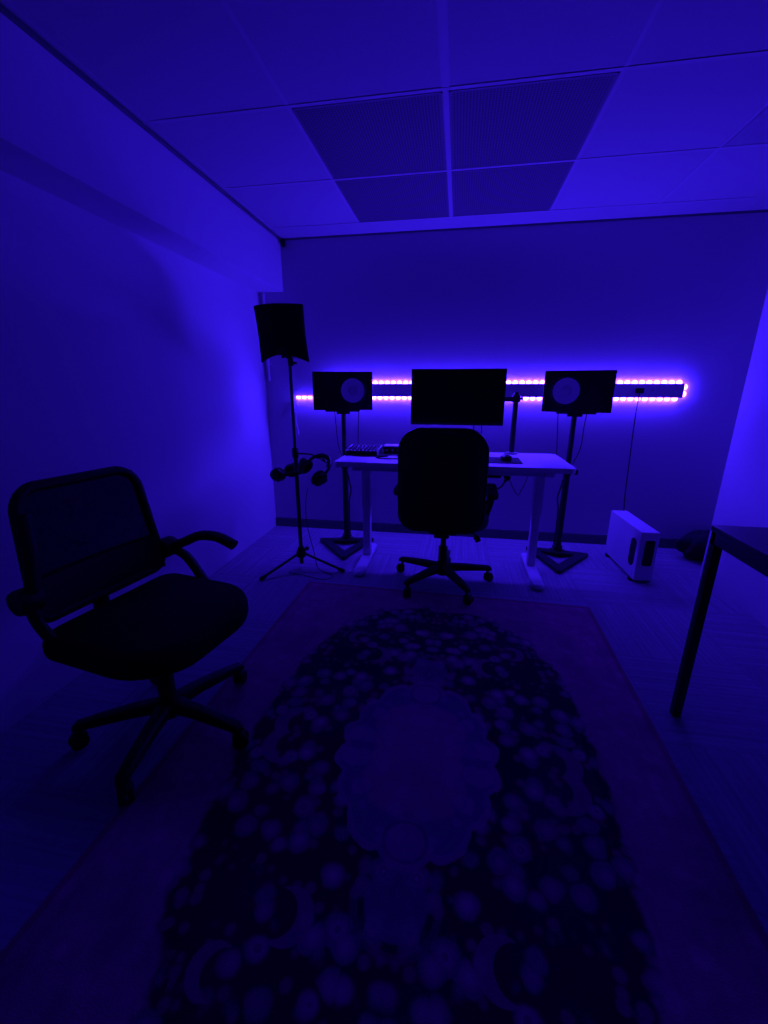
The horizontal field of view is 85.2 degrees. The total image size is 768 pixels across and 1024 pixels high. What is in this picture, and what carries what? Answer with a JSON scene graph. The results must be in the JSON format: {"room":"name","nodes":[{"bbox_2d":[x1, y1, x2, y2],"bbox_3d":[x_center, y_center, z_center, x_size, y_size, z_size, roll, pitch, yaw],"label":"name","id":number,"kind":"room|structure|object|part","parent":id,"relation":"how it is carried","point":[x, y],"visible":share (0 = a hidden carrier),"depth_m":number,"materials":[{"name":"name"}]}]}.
{"room":"studio","nodes":[
{"label":"studio","id":0,"kind":"room"},
{"bbox_2d":[0,170,275,734],"bbox_3d":[-1.538,-0.039,0.367,0.100,2.203,6.400,3,17,9],"label":"wall","id":1,"kind":"structure","parent":0,"point":[118,347],"depth_m":1.88,"materials":[{"name":"white paint"}]},
{"bbox_2d":[0,0,767,237],"bbox_3d":[0.410,-1.045,-0.281,4.050,0.100,6.600,3,17,9],"label":"ceiling","id":2,"kind":"structure","parent":0,"point":[165,59],"depth_m":1.43,"materials":[{"name":"white tile"}]},
{"bbox_2d":[2,0,271,227],"bbox_3d":[-1.281,-1.051,-0.091,0.015,0.002,6.191,3,17,9],"label":"trim","id":3,"kind":"structure","parent":2,"relation":"attached to","point":[6,2],"depth_m":1.50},
{"bbox_2d":[0,12,282,292],"bbox_3d":[-1.392,-0.922,0.078,0.194,0.345,6.400,3,17,9],"label":"ceiling beam","id":4,"kind":"structure","parent":2,"relation":"attached to","point":[59,135],"depth_m":1.59,"materials":[{"name":"white paint"}]},
{"bbox_2d":[220,0,358,222],"bbox_3d":[-0.689,-1.021,-0.188,0.015,0.002,6.191,3,17,9],"label":"trim","id":5,"kind":"structure","parent":2,"relation":"attached to","point":[224,2],"depth_m":1.50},
{"bbox_2d":[292,91,446,178],"bbox_3d":[-0.023,-1.623,1.838,0.578,0.004,0.578,3,17,9],"label":"ceiling panel","id":6,"kind":"object","parent":2,"relation":"attached to","point":[405,134],"visible":1,"depth_m":1.78,"materials":[{"name":"grey metal"}]},
{"bbox_2d":[335,172,448,222],"bbox_3d":[0.078,-1.792,2.405,0.578,0.004,0.578,3,17,9],"label":"ceiling panel","id":7,"kind":"object","parent":2,"relation":"attached to","point":[416,196],"visible":1,"depth_m":2.35,"materials":[{"name":"grey metal"}]},
{"bbox_2d":[436,0,452,216],"bbox_3d":[-0.098,-0.992,-0.285,0.030,0.002,6.191,3,17,9],"label":"trim","id":8,"kind":"structure","parent":2,"relation":"attached to","point":[442,10],"depth_m":1.43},
{"bbox_2d":[142,50,767,124],"bbox_3d":[0.453,-1.514,1.468,2.937,0.002,0.018,3,17,9],"label":"trim","id":9,"kind":"structure","parent":2,"relation":"attached to","point":[764,52],"depth_m":1.49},
{"bbox_2d":[222,144,767,189],"bbox_3d":[0.554,-1.683,2.035,2.937,0.002,0.018,3,17,9],"label":"trim","id":10,"kind":"structure","parent":2,"relation":"attached to","point":[714,148],"depth_m":2.01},
{"bbox_2d":[451,162,573,216],"bbox_3d":[0.670,-1.763,2.308,0.578,0.004,0.578,3,17,9],"label":"ceiling panel","id":11,"kind":"object","parent":2,"relation":"attached to","point":[527,188],"visible":1,"depth_m":2.26,"materials":[{"name":"grey metal"}]},
{"bbox_2d":[269,197,755,228],"bbox_3d":[0.656,-1.851,2.602,2.937,0.002,0.018,3,17,9],"label":"trim","id":12,"kind":"structure","parent":2,"relation":"attached to","point":[743,197],"depth_m":2.53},
{"bbox_2d":[449,71,619,169],"bbox_3d":[0.568,-1.594,1.741,0.578,0.004,0.578,3,17,9],"label":"ceiling panel","id":13,"kind":"object","parent":2,"relation":"attached to","point":[549,120],"visible":1,"depth_m":1.68,"materials":[{"name":"grey metal"}]},
{"bbox_2d":[550,0,663,209],"bbox_3d":[0.494,-0.962,-0.382,0.015,0.002,6.191,3,17,9],"label":"trim","id":14,"kind":"structure","parent":2,"relation":"attached to","point":[659,2],"depth_m":1.50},
{"bbox_2d":[658,102,767,202],"bbox_3d":[1.085,-0.933,-0.478,0.015,0.002,6.191,3,17,9],"label":"trim","id":15,"kind":"structure","parent":2,"relation":"attached to","point":[765,105],"depth_m":1.86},
{"bbox_2d":[723,106,767,147],"bbox_3d":[1.751,-1.535,1.547,0.578,0.004,0.578,3,17,9],"label":"ceiling panel","id":16,"kind":"object","parent":2,"relation":"in","point":[755,132],"visible":1,"depth_m":1.77,"materials":[{"name":"grey plastic"}]},
{"bbox_2d":[0,526,767,952],"bbox_3d":[0.408,1.161,0.378,4.050,0.100,6.600,3,17,9],"label":"floor","id":17,"kind":"structure","parent":0,"point":[56,799],"depth_m":1.68,"materials":[{"name":"carpet"}]},
{"bbox_2d":[259,366,344,580],"bbox_3d":[-0.496,-0.246,2.662,0.503,1.288,0.543,3,17,9],"label":"microphone stand","id":18,"kind":"object","parent":17,"relation":"on","point":[301,553],"visible":0.97,"depth_m":2.68,"materials":[{"name":"black metal"}]},
{"bbox_2d":[254,303,308,365],"bbox_3d":[-0.600,-1.017,2.417,0.304,0.328,0.102,3,17,11],"label":"filter","id":19,"kind":"object","parent":18,"relation":"on","point":[280,326],"visible":1,"depth_m":2.39,"materials":[{"name":"black fabric"}]},
{"bbox_3d":[-0.668,0.346,2.719,0.275,0.104,0.016,-15,22,-41],"label":"leg","id":20,"kind":"part","parent":18,"relation":"part of","materials":[{"name":"black metal"}]},
{"bbox_2d":[270,463,300,482],"bbox_3d":[-0.592,-0.248,2.658,0.193,0.095,0.210,7,18,21],"label":"headphones","id":21,"kind":"object","parent":18,"relation":"hanging from","point":[277,474],"visible":0.73,"depth_m":2.58,"materials":[{"name":"black plastic"}]},
{"bbox_2d":[270,468,285,482],"bbox_3d":[-0.660,-0.232,2.604,0.103,0.095,0.065,3,17,9],"label":"ear cup","id":22,"kind":"object","parent":21,"relation":"on","point":[277,474],"depth_m":2.58,"materials":[{"name":"black leather"}]},
{"bbox_2d":[284,463,294,476],"bbox_3d":[-0.607,-0.274,2.743,0.103,0.095,0.065,3,17,9],"label":"ear cup","id":23,"kind":"object","parent":21,"relation":"on","point":[290,467],"depth_m":2.73,"materials":[{"name":"black leather"}]},
{"bbox_2d":[289,488,332,579],"bbox_3d":[-0.459,0.145,2.651,0.270,0.554,0.200,14,22,39],"label":"cable","id":24,"kind":"object","parent":18,"relation":"attached to","point":[307,488],"visible":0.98,"depth_m":2.73,"materials":[{"name":"black plastic"}]},
{"bbox_2d":[297,453,331,486],"bbox_3d":[-0.412,-0.259,2.525,0.220,0.180,0.154,15,22,41],"label":"headphones","id":25,"kind":"object","parent":18,"relation":"hanging from","point":[305,465],"visible":1,"depth_m":2.51,"materials":[{"name":"black plastic"}]},
{"bbox_2d":[297,458,312,473],"bbox_3d":[-0.481,-0.283,2.554,0.090,0.098,0.096,3,17,9],"label":"ear cup","id":26,"kind":"object","parent":25,"relation":"on","point":[305,465],"depth_m":2.53,"materials":[{"name":"black leather"}]},
{"bbox_2d":[311,470,327,486],"bbox_3d":[-0.384,-0.200,2.473,0.091,0.095,0.090,3,17,9],"label":"ear cup","id":27,"kind":"object","parent":25,"relation":"on","point":[319,478],"depth_m":2.45,"materials":[{"name":"black leather"}]},
{"bbox_3d":[-0.408,0.329,2.780,0.274,0.104,0.016,5,17,16],"label":"leg","id":28,"kind":"part","parent":18,"relation":"part of","materials":[{"name":"black metal"}]},
{"bbox_2d":[320,410,373,559],"bbox_3d":[-0.241,-0.230,3.077,0.371,1.022,0.454,-9,19,-28],"label":"speaker stand","id":29,"kind":"object","parent":17,"relation":"on","point":[347,537],"visible":0.83,"depth_m":3.14,"materials":[{"name":"black metal"}]},
{"bbox_2d":[312,371,372,454],"bbox_3d":[-0.288,-0.683,3.006,0.398,0.609,0.360,-1,17,-4],"label":"speaker","id":30,"kind":"object","parent":29,"relation":"on","point":[331,390],"visible":0.94,"depth_m":2.79},
{"bbox_3d":[-0.290,-0.721,2.995,0.235,0.034,0.220,0,17,-1],"label":"plate","id":31,"kind":"part","parent":29,"relation":"part of","materials":[{"name":"black metal"}]},
{"bbox_2d":[340,533,353,541],"bbox_3d":[-0.291,0.194,3.263,0.100,0.047,0.090,0,17,-1],"label":"socket","id":32,"kind":"object","parent":29,"relation":"attached to","point":[347,537],"depth_m":3.24,"materials":[{"name":"black metal"}]},
{"bbox_2d":[0,581,767,1023],"bbox_3d":[0.111,0.805,1.388,1.640,0.005,2.300,3,17,11],"label":"area rug","id":33,"kind":"object","parent":17,"relation":"on","point":[436,808],"visible":0.95,"depth_m":1.07,"materials":[{"name":"fabric"}]},
{"bbox_2d":[6,466,248,806],"bbox_3d":[-0.727,0.336,1.362,0.598,0.905,0.625,6,18,19],"label":"office chair","id":34,"kind":"object","parent":33,"relation":"on","point":[80,539],"visible":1,"depth_m":1.32,"materials":[{"name":"black plastic"}]},
{"bbox_3d":[-0.996,0.142,1.162,0.067,0.274,0.081,13,21,38],"label":"armrest","id":35,"kind":"part","parent":34,"relation":"part of","materials":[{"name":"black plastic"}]},
{"bbox_3d":[-0.949,0.079,1.368,0.074,0.416,0.470,6,18,19],"label":"frame","id":36,"kind":"part","parent":34,"relation":"part of","materials":[{"name":"black plastic"}]},
{"bbox_3d":[-0.941,0.204,1.401,0.057,0.127,0.439,6,18,19],"label":"lumbar panel","id":37,"kind":"part","parent":34,"relation":"part of","materials":[{"name":"black plastic"}]},
{"bbox_3d":[-0.907,0.691,1.428,0.277,0.058,0.056,-5,17,-17],"label":"leg","id":38,"kind":"part","parent":34,"relation":"part of","materials":[{"name":"black plastic"}]},
{"bbox_3d":[-0.757,0.723,1.321,0.056,0.058,0.277,0,17,1],"label":"leg","id":39,"kind":"part","parent":34,"relation":"part of","materials":[{"name":"black plastic"}]},
{"bbox_3d":[-0.719,0.352,1.363,0.455,0.113,0.500,6,18,19],"label":"seat","id":40,"kind":"part","parent":34,"relation":"part of","materials":[{"name":"black fabric"}]},
{"bbox_3d":[-0.708,0.114,1.564,0.373,0.104,0.065,5,17,15],"label":"armrest","id":41,"kind":"part","parent":34,"relation":"part of","materials":[{"name":"black plastic"}]},
{"bbox_3d":[-0.606,0.693,1.422,0.278,0.058,0.056,6,18,19],"label":"leg","id":42,"kind":"part","parent":34,"relation":"part of","materials":[{"name":"black plastic"}]},
{"bbox_3d":[-0.660,0.641,1.595,0.056,0.058,0.277,12,20,35],"label":"leg","id":43,"kind":"part","parent":34,"relation":"part of","materials":[{"name":"black plastic"}]},
{"bbox_2d":[393,427,498,605],"bbox_3d":[0.368,-0.030,2.483,0.620,0.969,0.616,3,17,11],"label":"office chair","id":44,"kind":"object","parent":17,"relation":"on","point":[442,489],"visible":1,"depth_m":2.17,"materials":[{"name":"black plastic"}]},
{"bbox_3d":[0.223,0.315,2.662,0.287,0.052,0.056,11,20,32],"label":"leg","id":45,"kind":"part","parent":44,"relation":"part of","materials":[{"name":"black plastic"}]},
{"bbox_3d":[0.232,0.370,2.478,0.287,0.052,0.056,-13,21,-37],"label":"leg","id":46,"kind":"part","parent":44,"relation":"part of","materials":[{"name":"black plastic"}]},
{"bbox_3d":[0.305,-0.161,2.201,0.460,0.558,0.134,3,17,11],"label":"backrest","id":47,"kind":"part","parent":44,"relation":"part of","materials":[{"name":"black fabric"}]},
{"bbox_3d":[0.402,0.296,2.728,0.056,0.052,0.287,4,17,15],"label":"leg","id":48,"kind":"part","parent":44,"relation":"part of","materials":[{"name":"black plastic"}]},
{"bbox_3d":[0.417,0.385,2.430,0.056,0.052,0.287,-6,18,-20],"label":"leg","id":49,"kind":"part","parent":44,"relation":"part of","materials":[{"name":"black plastic"}]},
{"bbox_3d":[0.523,0.339,2.584,0.287,0.052,0.056,-1,17,-3],"label":"leg","id":50,"kind":"part","parent":44,"relation":"part of","materials":[{"name":"black plastic"}]},
{"bbox_3d":[0.363,0.000,2.495,0.500,0.140,0.480,3,17,11],"label":"seat","id":51,"kind":"part","parent":44,"relation":"part of","materials":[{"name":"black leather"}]},
{"bbox_3d":[0.578,-0.027,2.448,0.123,0.206,0.242,3,17,11],"label":"armrest","id":52,"kind":"part","parent":44,"relation":"part of","materials":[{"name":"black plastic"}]},
{"bbox_2d":[334,452,575,589],"bbox_3d":[0.425,0.009,2.779,1.405,0.737,0.609,3,17,9],"label":"desk","id":53,"kind":"object","parent":17,"relation":"on","point":[538,466],"visible":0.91,"depth_m":2.65,"materials":[{"name":"white laminate"}]},
{"bbox_2d":[345,444,382,454],"bbox_3d":[-0.135,-0.424,2.839,0.220,0.056,0.167,3,17,11],"label":"mixer","id":54,"kind":"object","parent":53,"relation":"on","point":[353,449],"visible":0.98,"depth_m":2.78,"materials":[{"name":"black plastic"}]},
{"bbox_3d":[-0.116,-0.007,2.895,0.060,0.660,0.075,3,17,9],"label":"leg","id":55,"kind":"part","parent":53,"relation":"part of","materials":[{"name":"white metal"}]},
{"bbox_2d":[376,455,397,458],"bbox_3d":[0.076,-0.350,2.677,0.256,0.008,0.120,-3,17,-10],"label":"cable","id":56,"kind":"object","parent":53,"relation":"on","point":[377,457],"visible":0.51,"depth_m":2.64,"materials":[{"name":"black plastic"}]},
{"bbox_2d":[383,444,398,453],"bbox_3d":[0.064,-0.432,2.869,0.130,0.055,0.122,2,17,6],"label":"audio interface","id":57,"kind":"object","parent":53,"relation":"on","point":[388,448],"visible":0.62,"depth_m":2.82,"materials":[{"name":"black plastic"}]},
{"bbox_3d":[0.064,-0.457,2.868,0.126,0.006,0.108,2,17,6],"label":"lid","id":58,"kind":"part","parent":57,"relation":"part of","materials":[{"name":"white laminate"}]},
{"bbox_2d":[489,457,522,463],"bbox_3d":[0.643,-0.325,2.603,0.400,0.004,0.220,3,17,9],"label":"desk mat","id":59,"kind":"object","parent":53,"relation":"on","point":[514,460],"visible":0.45,"depth_m":2.53,"materials":[{"name":"grey fabric"}]},
{"bbox_2d":[500,453,511,460],"bbox_3d":[0.749,-0.338,2.564,0.066,0.042,0.112,0,17,0],"label":"computer mouse","id":60,"kind":"object","parent":59,"relation":"on","point":[505,457],"visible":1,"depth_m":2.53,"materials":[{"name":"black plastic"}]},
{"bbox_2d":[497,476,527,494],"bbox_3d":[0.794,-0.211,2.710,0.284,0.206,0.030,3,17,9],"label":"cable bundle","id":61,"kind":"object","parent":53,"relation":"hanging from","point":[506,478],"visible":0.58,"depth_m":2.70,"materials":[{"name":"black plastic"}]},
{"bbox_2d":[505,392,522,454],"bbox_3d":[0.663,-0.604,2.776,0.502,0.440,0.084,-1,17,-4],"label":"monitor arm","id":62,"kind":"object","parent":53,"relation":"attached to","point":[516,397],"visible":0.56,"depth_m":2.77,"materials":[{"name":"grey metal"}]},
{"bbox_2d":[411,368,506,433],"bbox_3d":[0.473,-0.651,2.727,0.588,0.534,0.124,3,17,9],"label":"monitor","id":63,"kind":"object","parent":62,"relation":"attached to","point":[473,397],"visible":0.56,"depth_m":2.64,"materials":[{"name":"black plastic"}]},
{"bbox_3d":[0.983,0.047,2.715,0.060,0.660,0.075,3,17,9],"label":"leg","id":64,"kind":"part","parent":53,"relation":"part of","materials":[{"name":"white metal"}]},
{"bbox_2d":[526,412,596,573],"bbox_3d":[1.282,-0.153,2.825,0.371,1.022,0.454,-3,17,-9],"label":"speaker stand","id":65,"kind":"object","parent":17,"relation":"on","point":[574,558],"visible":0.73,"depth_m":2.91,"materials":[{"name":"black metal"}]},
{"bbox_2d":[550,544,564,554],"bbox_3d":[1.255,0.267,3.024,0.100,0.047,0.090,6,18,18],"label":"socket","id":66,"kind":"object","parent":65,"relation":"attached to","point":[557,549],"depth_m":3.00,"materials":[{"name":"black metal"}]},
{"bbox_3d":[1.258,-0.648,2.756,0.235,0.034,0.220,6,18,18],"label":"plate","id":67,"kind":"part","parent":65,"relation":"part of","materials":[{"name":"black metal"}]},
{"bbox_2d":[541,370,616,463],"bbox_3d":[1.257,-0.608,2.758,0.398,0.609,0.360,8,18,24],"label":"speaker","id":68,"kind":"object","parent":65,"relation":"on","point":[582,391],"visible":0.97,"depth_m":2.56},
{"bbox_2d":[605,510,660,581],"bbox_3d":[1.638,0.217,2.784,0.124,0.336,0.488,2,17,7],"label":"case","id":69,"kind":"object","parent":17,"relation":"on","point":[633,544],"visible":1,"depth_m":2.64,"materials":[{"name":"white plastic"}]},
{"bbox_2d":[628,538,636,564],"bbox_3d":[1.562,0.248,2.629,0.004,0.180,0.070,2,17,7],"label":"vent","id":70,"kind":"object","parent":69,"relation":"attached to","point":[632,550],"depth_m":2.62,"materials":[{"name":"black plastic"}]},
{"bbox_3d":[1.610,0.253,2.544,0.056,0.165,0.004,2,17,7],"label":"panel","id":71,"kind":"part","parent":69,"relation":"part of","materials":[{"name":"black plastic"}]},
{"bbox_2d":[676,530,709,560],"bbox_3d":[2.327,0.224,2.938,0.536,0.237,0.274,0,17,0],"label":"bag","id":72,"kind":"object","parent":17,"relation":"on","point":[693,544],"visible":0.38,"depth_m":2.90,"materials":[{"name":"black fabric"}]},
{"bbox_2d":[669,525,767,716],"bbox_3d":[1.323,0.614,0.747,0.749,0.740,1.415,3,17,9],"label":"side table","id":73,"kind":"object","parent":17,"relation":"on","point":[749,545],"visible":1,"depth_m":1.38,"materials":[{"name":"black metal"}]},
{"bbox_3d":[1.087,0.412,1.459,0.029,0.720,0.029,3,17,9],"label":"leg","id":74,"kind":"part","parent":73,"relation":"part of","materials":[{"name":"black metal"}]},
{"bbox_2d":[259,212,767,538],"bbox_3d":[0.957,-0.857,3.118,4.050,2.203,0.100,3,17,9],"label":"wall","id":75,"kind":"structure","parent":0,"point":[679,298],"depth_m":2.97,"materials":[{"name":"grey paint"}]},
{"bbox_2d":[0,3,280,240],"bbox_3d":[-1.289,-1.074,0.014,0.016,0.012,6.400,3,17,9],"label":"trim","id":76,"kind":"structure","parent":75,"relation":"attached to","point":[3,9],"depth_m":1.55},
{"bbox_2d":[261,292,270,380],"bbox_3d":[-0.913,-1.350,3.240,0.045,0.635,0.027,3,17,9],"label":"conduit","id":77,"kind":"object","parent":75,"relation":"attached to","point":[268,364],"visible":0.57,"depth_m":3.29,"materials":[{"name":"white plastic"}]},
{"bbox_2d":[280,239,285,247],"bbox_3d":[-0.732,-1.943,3.022,0.042,0.054,0.037,3,17,9],"label":"sensor","id":78,"kind":"object","parent":75,"relation":"attached to","point":[282,241],"visible":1,"depth_m":3.01,"materials":[{"name":"black plastic"}]},
{"bbox_2d":[277,398,298,442],"bbox_3d":[-0.783,-0.740,3.396,0.205,0.358,0.026,3,17,9],"label":"cable","id":79,"kind":"object","parent":75,"relation":"attached to","point":[294,398],"visible":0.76,"depth_m":3.38,"materials":[{"name":"grey plastic"}]},
{"bbox_2d":[296,396,677,400],"bbox_3d":[0.674,-0.844,3.106,2.787,0.023,0.020,3,17,9],"label":"led strip","id":80,"kind":"object","parent":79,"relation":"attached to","point":[298,397],"visible":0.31,"depth_m":3.03,"materials":[{"name":"white plastic"}]},
{"bbox_2d":[276,517,677,548],"bbox_3d":[0.947,0.178,3.369,3.850,0.076,0.012,3,17,9],"label":"baseboard","id":81,"kind":"structure","parent":75,"relation":"attached to","point":[670,543],"depth_m":3.38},
{"bbox_2d":[281,209,767,240],"bbox_3d":[1.045,-1.887,2.739,3.656,0.012,0.008,3,17,9],"label":"trim","id":82,"kind":"structure","parent":75,"relation":"attached to","point":[766,210],"depth_m":2.74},
{"bbox_2d":[373,380,687,397],"bbox_3d":[0.781,-0.904,3.064,2.616,0.115,0.036,3,17,9],"label":"plank","id":83,"kind":"object","parent":75,"relation":"attached to","point":[396,390],"depth_m":2.92,"materials":[{"name":"grey paint"}]},
{"bbox_3d":[0.806,-0.904,3.064,2.566,0.114,0.020,3,17,9],"label":"led strip","id":84,"kind":"part","parent":83,"relation":"part of","materials":[{"name":"white plastic"}]},
{"bbox_2d":[623,388,644,510],"bbox_3d":[1.754,-0.331,2.964,0.056,1.051,0.170,4,17,12],"label":"hanging cable","id":85,"kind":"object","parent":83,"relation":"hanging from","point":[638,390],"visible":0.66,"depth_m":2.97,"materials":[{"name":"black plastic"}]},
{"bbox_2d":[700,289,767,628],"bbox_3d":[1.909,0.205,-0.441,0.719,2.203,5.898,3,17,9],"label":"wall","id":86,"kind":"structure","parent":0,"point":[742,500],"depth_m":2.31,"materials":[{"name":"white paint"}]}
]}

